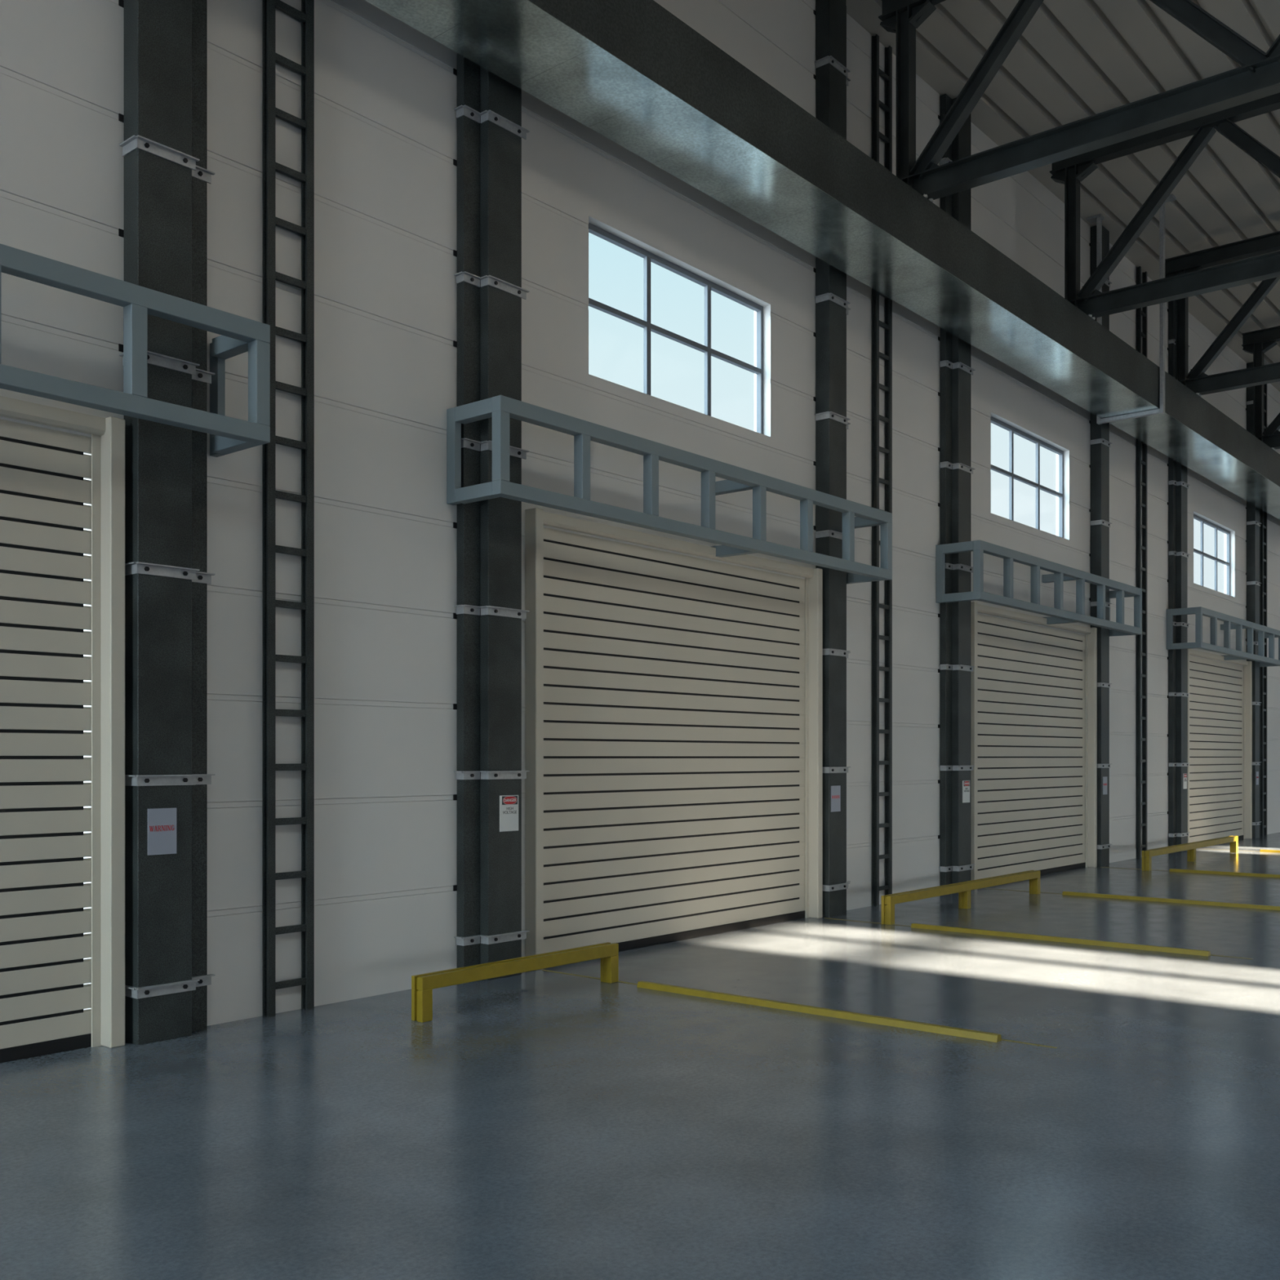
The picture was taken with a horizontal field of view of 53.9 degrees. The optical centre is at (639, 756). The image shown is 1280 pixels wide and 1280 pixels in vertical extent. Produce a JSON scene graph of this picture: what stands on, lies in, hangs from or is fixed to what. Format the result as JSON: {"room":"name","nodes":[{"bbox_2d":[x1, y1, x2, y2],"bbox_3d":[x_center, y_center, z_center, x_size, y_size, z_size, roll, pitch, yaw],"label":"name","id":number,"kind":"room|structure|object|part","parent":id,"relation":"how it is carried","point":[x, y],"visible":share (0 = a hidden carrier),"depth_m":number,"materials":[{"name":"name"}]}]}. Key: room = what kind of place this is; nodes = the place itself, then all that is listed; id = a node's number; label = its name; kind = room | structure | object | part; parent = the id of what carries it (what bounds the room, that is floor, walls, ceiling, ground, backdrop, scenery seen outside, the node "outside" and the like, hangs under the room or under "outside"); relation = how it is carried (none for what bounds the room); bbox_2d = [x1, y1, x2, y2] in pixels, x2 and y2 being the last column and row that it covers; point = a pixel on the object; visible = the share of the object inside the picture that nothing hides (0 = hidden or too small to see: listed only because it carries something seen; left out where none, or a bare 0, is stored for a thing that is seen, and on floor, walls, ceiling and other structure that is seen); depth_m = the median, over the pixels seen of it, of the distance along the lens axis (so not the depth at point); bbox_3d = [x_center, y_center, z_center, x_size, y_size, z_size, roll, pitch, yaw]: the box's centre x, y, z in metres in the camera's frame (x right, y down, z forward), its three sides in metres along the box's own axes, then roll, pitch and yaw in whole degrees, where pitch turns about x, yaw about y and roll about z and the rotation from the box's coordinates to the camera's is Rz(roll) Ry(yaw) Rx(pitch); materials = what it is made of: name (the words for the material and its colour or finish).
{"room":"distribution center","nodes":[
{"label":"distribution center","id":0,"kind":"room"},
{"bbox_2d":[0,0,1279,1026],"bbox_3d":[7.418,-3.170,19.884,0.202,9.640,52.000,0,0,40],"label":"wall","id":1,"kind":"structure","parent":0,"point":[385,91],"depth_m":9.05,"materials":[{"name":"white paint"}]},
{"bbox_2d":[0,395,124,1062],"bbox_3d":[-4.348,-0.139,5.658,0.185,3.578,4.169,0,0,40],"label":"door","id":2,"kind":"structure","parent":1,"relation":"in","point":[44,491],"depth_m":7.03,"materials":[{"name":"beige metal"}]},
{"bbox_2d":[0,418,91,1048],"bbox_3d":[-4.421,-0.133,5.663,0.046,3.415,3.999,0,0,40],"label":"roller shutter","id":3,"kind":"object","parent":2,"relation":"hanging from","point":[44,491],"depth_m":6.97,"materials":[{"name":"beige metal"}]},
{"bbox_3d":[-3.030,-0.139,7.181,0.124,3.578,0.140,0,0,40],"label":"post","id":4,"kind":"part","parent":2,"relation":"part of","materials":[{"name":"beige metal"}]},
{"bbox_2d":[0,243,270,457],"bbox_3d":[-4.197,-2.194,5.444,0.569,0.692,5.614,0,0,40],"label":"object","id":5,"kind":"structure","parent":1,"relation":"attached to","point":[240,335],"depth_m":6.83,"materials":[{"name":"grey paint"}]},
{"bbox_3d":[-4.014,-2.486,5.291,0.092,0.108,5.614,0,0,40],"label":"rail","id":6,"kind":"part","parent":5,"relation":"part of","materials":[{"name":"metal"}]},
{"bbox_3d":[-4.014,-1.897,5.291,0.092,0.097,5.614,0,0,40],"label":"rail","id":7,"kind":"part","parent":5,"relation":"part of","materials":[{"name":"metal"}]},
{"bbox_2d":[262,0,314,1017],"bbox_3d":[-2.266,-3.160,8.129,0.062,9.620,0.346,0,0,40],"label":"ladder","id":8,"kind":"object","parent":1,"relation":"attached to","point":[306,15],"visible":1,"depth_m":8.12,"materials":[{"name":"metal"}]},
{"bbox_2d":[446,395,892,584],"bbox_3d":[0.609,-2.194,11.171,0.569,0.692,5.614,0,0,40],"label":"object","id":9,"kind":"structure","parent":1,"relation":"attached to","point":[500,408],"depth_m":10.17,"materials":[{"name":"grey paint"}]},
{"bbox_3d":[0.791,-2.486,11.018,0.092,0.108,5.614,0,0,40],"label":"rail","id":10,"kind":"part","parent":9,"relation":"part of","materials":[{"name":"metal"}]},
{"bbox_3d":[0.791,-1.897,11.018,0.092,0.097,5.614,0,0,40],"label":"rail","id":11,"kind":"part","parent":9,"relation":"part of","materials":[{"name":"metal"}]},
{"bbox_2d":[524,507,822,956],"bbox_3d":[0.465,-0.139,11.394,0.185,3.578,4.169,0,0,40],"label":"door","id":12,"kind":"structure","parent":1,"relation":"in","point":[673,702],"depth_m":11.13,"materials":[{"name":"beige metal"}]},
{"bbox_3d":[-0.822,-0.139,9.813,0.124,3.578,0.092,0,0,40],"label":"post","id":13,"kind":"part","parent":12,"relation":"part of","materials":[{"name":"beige metal"}]},
{"bbox_3d":[1.784,-0.139,12.918,0.124,3.578,0.140,0,0,40],"label":"post","id":14,"kind":"part","parent":12,"relation":"part of","materials":[{"name":"beige metal"}]},
{"bbox_2d":[588,222,763,434],"bbox_3d":[0.345,-3.808,11.479,0.052,1.305,2.663,0,0,40],"label":"window","id":15,"kind":"structure","parent":1,"relation":"in","point":[648,257],"depth_m":11.62,"materials":[{"name":"grey"}]},
{"bbox_2d":[871,34,892,906],"bbox_3d":[2.698,-3.160,14.045,0.062,9.620,0.346,0,0,40],"label":"ladder","id":16,"kind":"object","parent":1,"relation":"attached to","point":[877,72],"visible":0.68,"depth_m":13.97,"materials":[{"name":"metal"}]},
{"bbox_2d":[990,416,1063,537],"bbox_3d":[5.306,-3.808,17.391,0.052,1.305,2.663,0,0,40],"label":"window","id":17,"kind":"structure","parent":1,"relation":"in","point":[1012,430],"depth_m":17.69,"materials":[{"name":"grey"}]},
{"bbox_2d":[971,601,1097,879],"bbox_3d":[5.426,-0.139,17.306,0.185,3.578,4.169,0,0,40],"label":"door","id":18,"kind":"structure","parent":1,"relation":"in","point":[1028,684],"depth_m":17.28,"materials":[{"name":"beige metal"}]},
{"bbox_3d":[4.139,-0.139,15.725,0.124,3.578,0.092,0,0,40],"label":"post","id":19,"kind":"part","parent":18,"relation":"part of","materials":[{"name":"beige metal"}]},
{"bbox_3d":[6.744,-0.139,18.829,0.124,3.578,0.140,0,0,40],"label":"post","id":20,"kind":"part","parent":18,"relation":"part of","materials":[{"name":"beige metal"}]},
{"bbox_2d":[935,539,1142,636],"bbox_3d":[5.569,-2.194,17.083,0.569,0.692,5.614,0,0,40],"label":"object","id":21,"kind":"structure","parent":1,"relation":"attached to","point":[1062,573],"depth_m":16.18,"materials":[{"name":"grey paint"}]},
{"bbox_3d":[5.752,-2.486,16.930,0.092,0.108,5.614,0,0,40],"label":"rail","id":22,"kind":"part","parent":21,"relation":"part of","materials":[{"name":"metal"}]},
{"bbox_3d":[5.752,-1.897,16.930,0.092,0.097,5.614,0,0,40],"label":"rail","id":23,"kind":"part","parent":21,"relation":"part of","materials":[{"name":"metal"}]},
{"bbox_2d":[1136,266,1146,858],"bbox_3d":[8.209,-3.160,20.613,0.062,9.620,0.346,0,0,40],"label":"ladder","id":24,"kind":"object","parent":1,"relation":"attached to","point":[1139,312],"visible":0.7,"depth_m":20.60,"materials":[{"name":"metal"}]},
{"bbox_2d":[1193,514,1230,595],"bbox_3d":[10.813,-3.808,23.954,0.052,1.305,2.663,0,0,40],"label":"window","id":25,"kind":"structure","parent":1,"relation":"in","point":[1202,521],"depth_m":24.27,"materials":[{"name":"grey"}]},
{"bbox_2d":[1187,648,1252,843],"bbox_3d":[10.933,-0.139,23.869,0.185,3.578,4.169,0,0,40],"label":"door","id":26,"kind":"structure","parent":1,"relation":"in","point":[1220,699],"depth_m":24.14,"materials":[{"name":"beige metal"}]},
{"bbox_3d":[9.646,-0.139,22.288,0.124,3.578,0.092,0,0,40],"label":"post","id":27,"kind":"part","parent":26,"relation":"part of","materials":[{"name":"beige metal"}]},
{"bbox_3d":[12.251,-0.139,25.393,0.124,3.578,0.140,0,0,40],"label":"post","id":28,"kind":"part","parent":26,"relation":"part of","materials":[{"name":"beige metal"}]},
{"bbox_2d":[1166,606,1279,666],"bbox_3d":[11.076,-2.194,23.646,0.569,0.692,5.614,0,0,40],"label":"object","id":29,"kind":"structure","parent":1,"relation":"attached to","point":[1230,622],"depth_m":22.65,"materials":[{"name":"grey paint"}]},
{"bbox_3d":[11.259,-2.486,23.493,0.092,0.108,5.614,0,0,40],"label":"rail","id":30,"kind":"part","parent":29,"relation":"part of","materials":[{"name":"metal"}]},
{"bbox_3d":[11.259,-1.897,23.493,0.092,0.097,5.614,0,0,40],"label":"rail","id":31,"kind":"part","parent":29,"relation":"part of","materials":[{"name":"metal"}]},
{"bbox_2d":[1259,383,1266,835],"bbox_3d":[13.058,-3.160,26.391,0.062,9.620,0.346,0,0,40],"label":"ladder","id":32,"kind":"object","parent":1,"relation":"attached to","point":[1263,514],"visible":0.63,"depth_m":26.28,"materials":[{"name":"metal"}]},
{"bbox_2d":[0,832,1279,1279],"bbox_3d":[14.771,1.800,13.714,19.600,0.300,52.600,0,0,40],"label":"floor","id":33,"kind":"structure","parent":0,"point":[542,1125],"depth_m":5.73,"materials":[{"name":"concrete"}]},
{"bbox_2d":[119,0,215,1044],"bbox_3d":[-2.763,-3.160,7.437,0.194,9.620,0.552,0,0,40],"label":"steel column","id":34,"kind":"structure","parent":33,"relation":"on","point":[166,175],"depth_m":7.35,"materials":[{"name":"black metal"}]},
{"bbox_2d":[147,808,176,855],"bbox_3d":[-2.773,0.432,7.313,0.009,0.267,0.178,0,0,40],"label":"warning sign","id":35,"kind":"object","parent":34,"relation":"attached to","point":[162,822],"visible":1,"depth_m":7.31,"materials":[{"name":"grey"}]},
{"bbox_2d":[453,53,529,980],"bbox_3d":[-1.104,-3.160,9.414,0.194,9.620,0.590,0,0,40],"label":"steel column","id":36,"kind":"structure","parent":33,"relation":"on","point":[490,613],"depth_m":9.33,"materials":[{"name":"black metal"}]},
{"bbox_2d":[499,795,518,831],"bbox_3d":[-0.980,0.423,9.448,0.010,0.268,0.192,0,0,40],"label":"sign","id":37,"kind":"object","parent":36,"relation":"attached to","point":[508,804],"visible":1,"depth_m":9.44,"materials":[{"name":"grey plastic"}]},
{"bbox_3d":[-0.976,0.326,9.450,0.002,0.064,0.160,0,0,40],"label":"black panel","id":38,"kind":"part","parent":37,"relation":"part of","materials":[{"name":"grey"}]},
{"bbox_2d":[411,942,618,1022],"bbox_3d":[-0.794,1.510,8.567,0.106,0.280,1.860,0,0,40],"label":"guard rail","id":39,"kind":"object","parent":33,"relation":"on","point":[423,985],"visible":1,"depth_m":8.38,"materials":[{"name":"yellow metal"}]},
{"bbox_3d":[-1.365,1.552,7.887,0.106,0.196,0.085,0,0,40],"label":"leg","id":40,"kind":"part","parent":39,"relation":"part of","materials":[{"name":"yellow paint"}]},
{"bbox_3d":[-0.794,1.412,8.567,0.106,0.084,1.860,0,0,40],"label":"rail","id":41,"kind":"part","parent":39,"relation":"part of","materials":[{"name":"yellow metal"}]},
{"bbox_3d":[-0.224,1.552,9.247,0.106,0.196,0.085,0,0,40],"label":"leg","id":42,"kind":"part","parent":39,"relation":"part of","materials":[{"name":"yellow paint"}]},
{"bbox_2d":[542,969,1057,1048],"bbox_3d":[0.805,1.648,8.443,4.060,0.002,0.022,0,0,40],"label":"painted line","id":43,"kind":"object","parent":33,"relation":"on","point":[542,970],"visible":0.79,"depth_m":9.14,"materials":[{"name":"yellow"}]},
{"bbox_2d":[636,981,1001,1042],"bbox_3d":[1.041,1.631,8.179,2.720,0.038,0.068,0,0,40],"label":"bar","id":44,"kind":"object","parent":33,"relation":"on","point":[980,1035],"visible":1,"depth_m":8.02,"materials":[{"name":"yellow paint"}]},
{"bbox_2d":[814,0,850,917],"bbox_3d":[2.051,-3.160,13.175,0.194,9.620,0.552,0,0,40],"label":"steel column","id":45,"kind":"structure","parent":33,"relation":"on","point":[832,79],"depth_m":13.03,"materials":[{"name":"black metal"}]},
{"bbox_2d":[831,785,840,812],"bbox_3d":[2.025,0.432,13.031,0.009,0.267,0.178,0,0,40],"label":"warning sign","id":46,"kind":"object","parent":45,"relation":"attached to","point":[835,790],"visible":1,"depth_m":13.03,"materials":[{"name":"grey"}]},
{"bbox_2d":[938,93,975,893],"bbox_3d":[3.859,-3.160,15.329,0.194,9.620,0.590,0,0,40],"label":"steel column","id":47,"kind":"structure","parent":33,"relation":"on","point":[956,371],"depth_m":15.25,"materials":[{"name":"black metal"}]},
{"bbox_2d":[962,780,969,802],"bbox_3d":[3.978,0.423,15.357,0.010,0.268,0.192,0,0,40],"label":"sign","id":48,"kind":"object","parent":47,"relation":"attached to","point":[966,784],"visible":1,"depth_m":15.35,"materials":[{"name":"grey plastic"}]},
{"bbox_2d":[880,870,1039,924],"bbox_3d":[3.601,1.510,13.805,0.106,0.280,3.680,0,0,40],"label":"guard rail","id":49,"kind":"object","parent":33,"relation":"on","point":[888,902],"visible":1,"depth_m":13.58,"materials":[{"name":"yellow metal"}]},
{"bbox_3d":[2.446,1.552,12.428,0.106,0.196,0.085,0,0,40],"label":"leg","id":50,"kind":"part","parent":49,"relation":"part of","materials":[{"name":"yellow paint"}]},
{"bbox_3d":[3.601,1.412,13.805,0.106,0.084,3.680,0,0,40],"label":"rail","id":51,"kind":"part","parent":49,"relation":"part of","materials":[{"name":"yellow metal"}]},
{"bbox_3d":[3.538,1.552,13.730,0.106,0.196,0.085,0,0,40],"label":"leg","id":52,"kind":"part","parent":49,"relation":"part of","materials":[{"name":"yellow paint"}]},
{"bbox_3d":[4.757,1.552,15.182,0.106,0.196,0.085,0,0,40],"label":"leg","id":53,"kind":"part","parent":49,"relation":"part of","materials":[{"name":"yellow paint"}]},
{"bbox_2d":[985,888,1059,893],"bbox_3d":[5.880,1.648,14.491,4.060,0.002,0.022,0,0,40],"label":"painted line","id":54,"kind":"object","parent":33,"relation":"on","point":[985,888],"visible":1,"depth_m":15.53,"materials":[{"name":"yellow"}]},
{"bbox_2d":[823,917,1253,959],"bbox_3d":[3.444,1.648,11.587,4.060,0.002,0.022,0,0,40],"label":"painted line","id":55,"kind":"object","parent":33,"relation":"on","point":[824,917],"visible":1,"depth_m":12.33,"materials":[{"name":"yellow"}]},
{"bbox_2d":[911,923,1210,955],"bbox_3d":[3.680,1.631,11.324,2.720,0.038,0.068,0,0,40],"label":"bar","id":56,"kind":"object","parent":33,"relation":"on","point":[1082,941],"visible":1,"depth_m":11.20,"materials":[{"name":"yellow paint"}]},
{"bbox_2d":[1089,225,1111,866],"bbox_3d":[7.007,-3.160,19.081,0.194,9.620,0.552,0,0,40],"label":"steel column","id":57,"kind":"structure","parent":33,"relation":"on","point":[1100,443],"depth_m":18.91,"materials":[{"name":"black metal"}]},
{"bbox_2d":[1102,776,1106,794],"bbox_3d":[6.997,0.432,18.956,0.009,0.267,0.178,0,0,40],"label":"warning sign","id":58,"kind":"object","parent":57,"relation":"attached to","point":[1104,779],"visible":1,"depth_m":18.95,"materials":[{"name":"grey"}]},
{"bbox_2d":[1062,891,1279,910],"bbox_3d":[6.116,1.631,14.227,2.720,0.038,0.068,0,0,40],"label":"bar","id":59,"kind":"object","parent":33,"relation":"on","point":[1068,893],"visible":1,"depth_m":14.26,"materials":[{"name":"yellow paint"}]},
{"bbox_2d":[1168,300,1190,852],"bbox_3d":[9.367,-3.160,21.893,0.194,9.620,0.590,0,0,40],"label":"steel column","id":60,"kind":"structure","parent":33,"relation":"on","point":[1178,486],"depth_m":21.79,"materials":[{"name":"black metal"}]},
{"bbox_2d":[1182,773,1186,789],"bbox_3d":[9.483,0.423,21.918,0.010,0.268,0.192,0,0,40],"label":"sign","id":61,"kind":"object","parent":60,"relation":"attached to","point":[1184,775],"visible":1,"depth_m":21.90,"materials":[{"name":"grey"}]},
{"bbox_2d":[1142,835,1238,871],"bbox_3d":[8.789,1.506,19.987,0.106,0.288,4.600,0,0,40],"label":"guard rail","id":62,"kind":"object","parent":33,"relation":"on","point":[1190,847],"visible":1,"depth_m":19.78,"materials":[{"name":"yellow metal"}]},
{"bbox_3d":[7.344,1.549,18.266,0.106,0.202,0.106,0,0,40],"label":"leg","id":63,"kind":"part","parent":62,"relation":"part of","materials":[{"name":"yellow paint"}]},
{"bbox_3d":[8.789,1.405,19.987,0.106,0.086,4.600,0,0,40],"label":"rail","id":64,"kind":"part","parent":62,"relation":"part of","materials":[{"name":"yellow metal"}]},
{"bbox_3d":[8.710,1.549,19.894,0.106,0.202,0.106,0,0,40],"label":"leg","id":65,"kind":"part","parent":62,"relation":"part of","materials":[{"name":"yellow paint"}]},
{"bbox_3d":[10.233,1.549,21.708,0.106,0.202,0.106,0,0,40],"label":"leg","id":66,"kind":"part","parent":62,"relation":"part of","materials":[{"name":"yellow paint"}]},
{"bbox_2d":[1168,868,1279,877],"bbox_3d":[8.681,1.631,17.284,2.720,0.038,0.068,0,0,40],"label":"bar","id":67,"kind":"object","parent":33,"relation":"on","point":[1171,869],"visible":1,"depth_m":17.65,"materials":[{"name":"yellow paint"}]},
{"bbox_2d":[1246,362,1261,838],"bbox_3d":[12.513,-3.160,25.642,0.194,9.620,0.552,0,0,40],"label":"steel column","id":68,"kind":"structure","parent":33,"relation":"on","point":[1253,524],"depth_m":25.47,"materials":[{"name":"black metal"}]},
{"bbox_2d":[1256,771,1258,784],"bbox_3d":[12.506,0.432,25.521,0.009,0.267,0.178,0,0,40],"label":"warning sign","id":69,"kind":"object","parent":68,"relation":"attached to","point":[1257,772],"visible":1,"depth_m":25.52,"materials":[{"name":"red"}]},
{"bbox_2d":[1259,849,1279,853],"bbox_3d":[11.830,1.631,21.037,2.720,0.038,0.068,0,0,40],"label":"bar","id":70,"kind":"object","parent":33,"relation":"on","point":[1260,851],"visible":1,"depth_m":21.79,"materials":[{"name":"yellow paint"}]},
{"bbox_2d":[846,0,1279,391],"bbox_3d":[14.771,-8.740,13.714,19.400,1.500,52.400,0,0,40],"label":"ceiling","id":71,"kind":"structure","parent":0,"point":[1074,60],"depth_m":15.19,"materials":[{"name":"grey metal"}]},
{"bbox_2d":[1086,194,1176,424],"bbox_3d":[7.134,-6.450,18.327,1.230,3.070,0.150,0,0,40],"label":"hanger","id":72,"kind":"object","parent":71,"relation":"hanging from","point":[1098,219],"visible":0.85,"depth_m":18.00,"materials":[{"name":"metal"}]},
{"bbox_2d":[364,0,1279,519],"bbox_3d":[8.020,-5.280,19.372,0.823,0.600,51.990,0,0,40],"label":"beam","id":73,"kind":"structure","parent":72,"relation":"hanging from","point":[633,73],"depth_m":11.29,"materials":[{"name":"metal"}]},
{"bbox_2d":[878,0,1279,202],"bbox_3d":[9.471,-6.685,7.102,18.220,2.206,0.173,0,0,40],"label":"roof truss","id":74,"kind":"object","parent":73,"relation":"on","point":[1258,77],"visible":0.87,"depth_m":11.95,"materials":[{"name":"metal"}]},
{"bbox_3d":[2.699,-6.583,12.787,0.145,1.959,0.150,0,0,40],"label":"post","id":75,"kind":"part","parent":74,"relation":"part of","materials":[{"name":"metal"}]},
{"bbox_3d":[2.711,-7.489,12.777,0.567,0.188,0.160,0,0,40],"label":"gusset plate","id":76,"kind":"part","parent":74,"relation":"part of","materials":[{"name":"metal"}]},
{"bbox_3d":[2.915,-5.925,12.606,0.300,0.180,0.028,0,0,40],"label":"gusset plate","id":77,"kind":"part","parent":74,"relation":"part of","materials":[{"name":"metal"}]},
{"bbox_2d":[1049,93,1279,319],"bbox_3d":[12.331,-6.685,10.511,18.220,2.206,0.173,0,0,40],"label":"roof truss","id":78,"kind":"object","parent":73,"relation":"on","point":[1070,171],"visible":0.84,"depth_m":15.51,"materials":[{"name":"metal"}]},
{"bbox_3d":[5.559,-6.583,16.196,0.145,1.959,0.150,0,0,40],"label":"post","id":79,"kind":"part","parent":78,"relation":"part of","materials":[{"name":"metal"}]},
{"bbox_3d":[5.571,-7.489,16.186,0.567,0.188,0.160,0,0,40],"label":"gusset plate","id":80,"kind":"part","parent":78,"relation":"part of","materials":[{"name":"metal"}]},
{"bbox_3d":[5.775,-5.925,16.015,0.300,0.180,0.028,0,0,40],"label":"gusset plate","id":81,"kind":"part","parent":78,"relation":"part of","materials":[{"name":"metal"}]},
{"bbox_2d":[1164,231,1279,396],"bbox_3d":[15.218,-6.685,13.951,18.220,2.206,0.173,0,0,40],"label":"roof truss","id":82,"kind":"object","parent":73,"relation":"on","point":[1202,384],"visible":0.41,"depth_m":19.25,"materials":[{"name":"metal"}]},
{"bbox_3d":[8.445,-6.583,19.635,0.145,1.959,0.150,0,0,40],"label":"post","id":83,"kind":"part","parent":82,"relation":"part of","materials":[{"name":"metal"}]},
{"bbox_3d":[8.457,-7.489,19.625,0.567,0.188,0.160,0,0,40],"label":"gusset plate","id":84,"kind":"part","parent":82,"relation":"part of","materials":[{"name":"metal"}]},
{"bbox_3d":[8.661,-5.925,19.454,0.300,0.180,0.028,0,0,40],"label":"gusset plate","id":85,"kind":"part","parent":82,"relation":"part of","materials":[{"name":"metal"}]},
{"bbox_2d":[1241,325,1279,450],"bbox_3d":[18.097,-6.685,17.383,18.220,2.206,0.173,0,0,40],"label":"roof truss","id":86,"kind":"object","parent":73,"relation":"on","point":[1256,343],"visible":0.81,"depth_m":23.04,"materials":[{"name":"metal"}]},
{"bbox_3d":[11.325,-6.583,23.067,0.145,1.959,0.150,0,0,40],"label":"post","id":87,"kind":"part","parent":86,"relation":"part of","materials":[{"name":"metal"}]},
{"bbox_3d":[11.337,-7.489,23.057,0.567,0.188,0.160,0,0,40],"label":"gusset plate","id":88,"kind":"part","parent":86,"relation":"part of","materials":[{"name":"metal"}]},
{"bbox_3d":[11.541,-5.925,22.886,0.300,0.180,0.028,0,0,40],"label":"gusset plate","id":89,"kind":"part","parent":86,"relation":"part of","materials":[{"name":"metal"}]},
{"bbox_3d":[6.744,-7.968,18.655,0.210,0.035,0.150,0,0,40],"label":"roof plate","id":90,"kind":"part","parent":72,"relation":"part of","materials":[{"name":"metal"}]},
{"bbox_3d":[6.777,-6.433,18.594,0.050,3.035,0.080,0,0,40],"label":"rod","id":91,"kind":"part","parent":72,"relation":"part of","materials":[{"name":"metal"}]},
{"bbox_3d":[7.468,-6.433,18.014,0.053,3.035,0.080,0,0,40],"label":"rod","id":92,"kind":"part","parent":72,"relation":"part of","materials":[{"name":"metal"}]},
{"bbox_3d":[7.533,-7.968,17.992,0.190,0.035,0.150,0,0,40],"label":"roof plate","id":93,"kind":"part","parent":72,"relation":"part of","materials":[{"name":"metal"}]}
]}

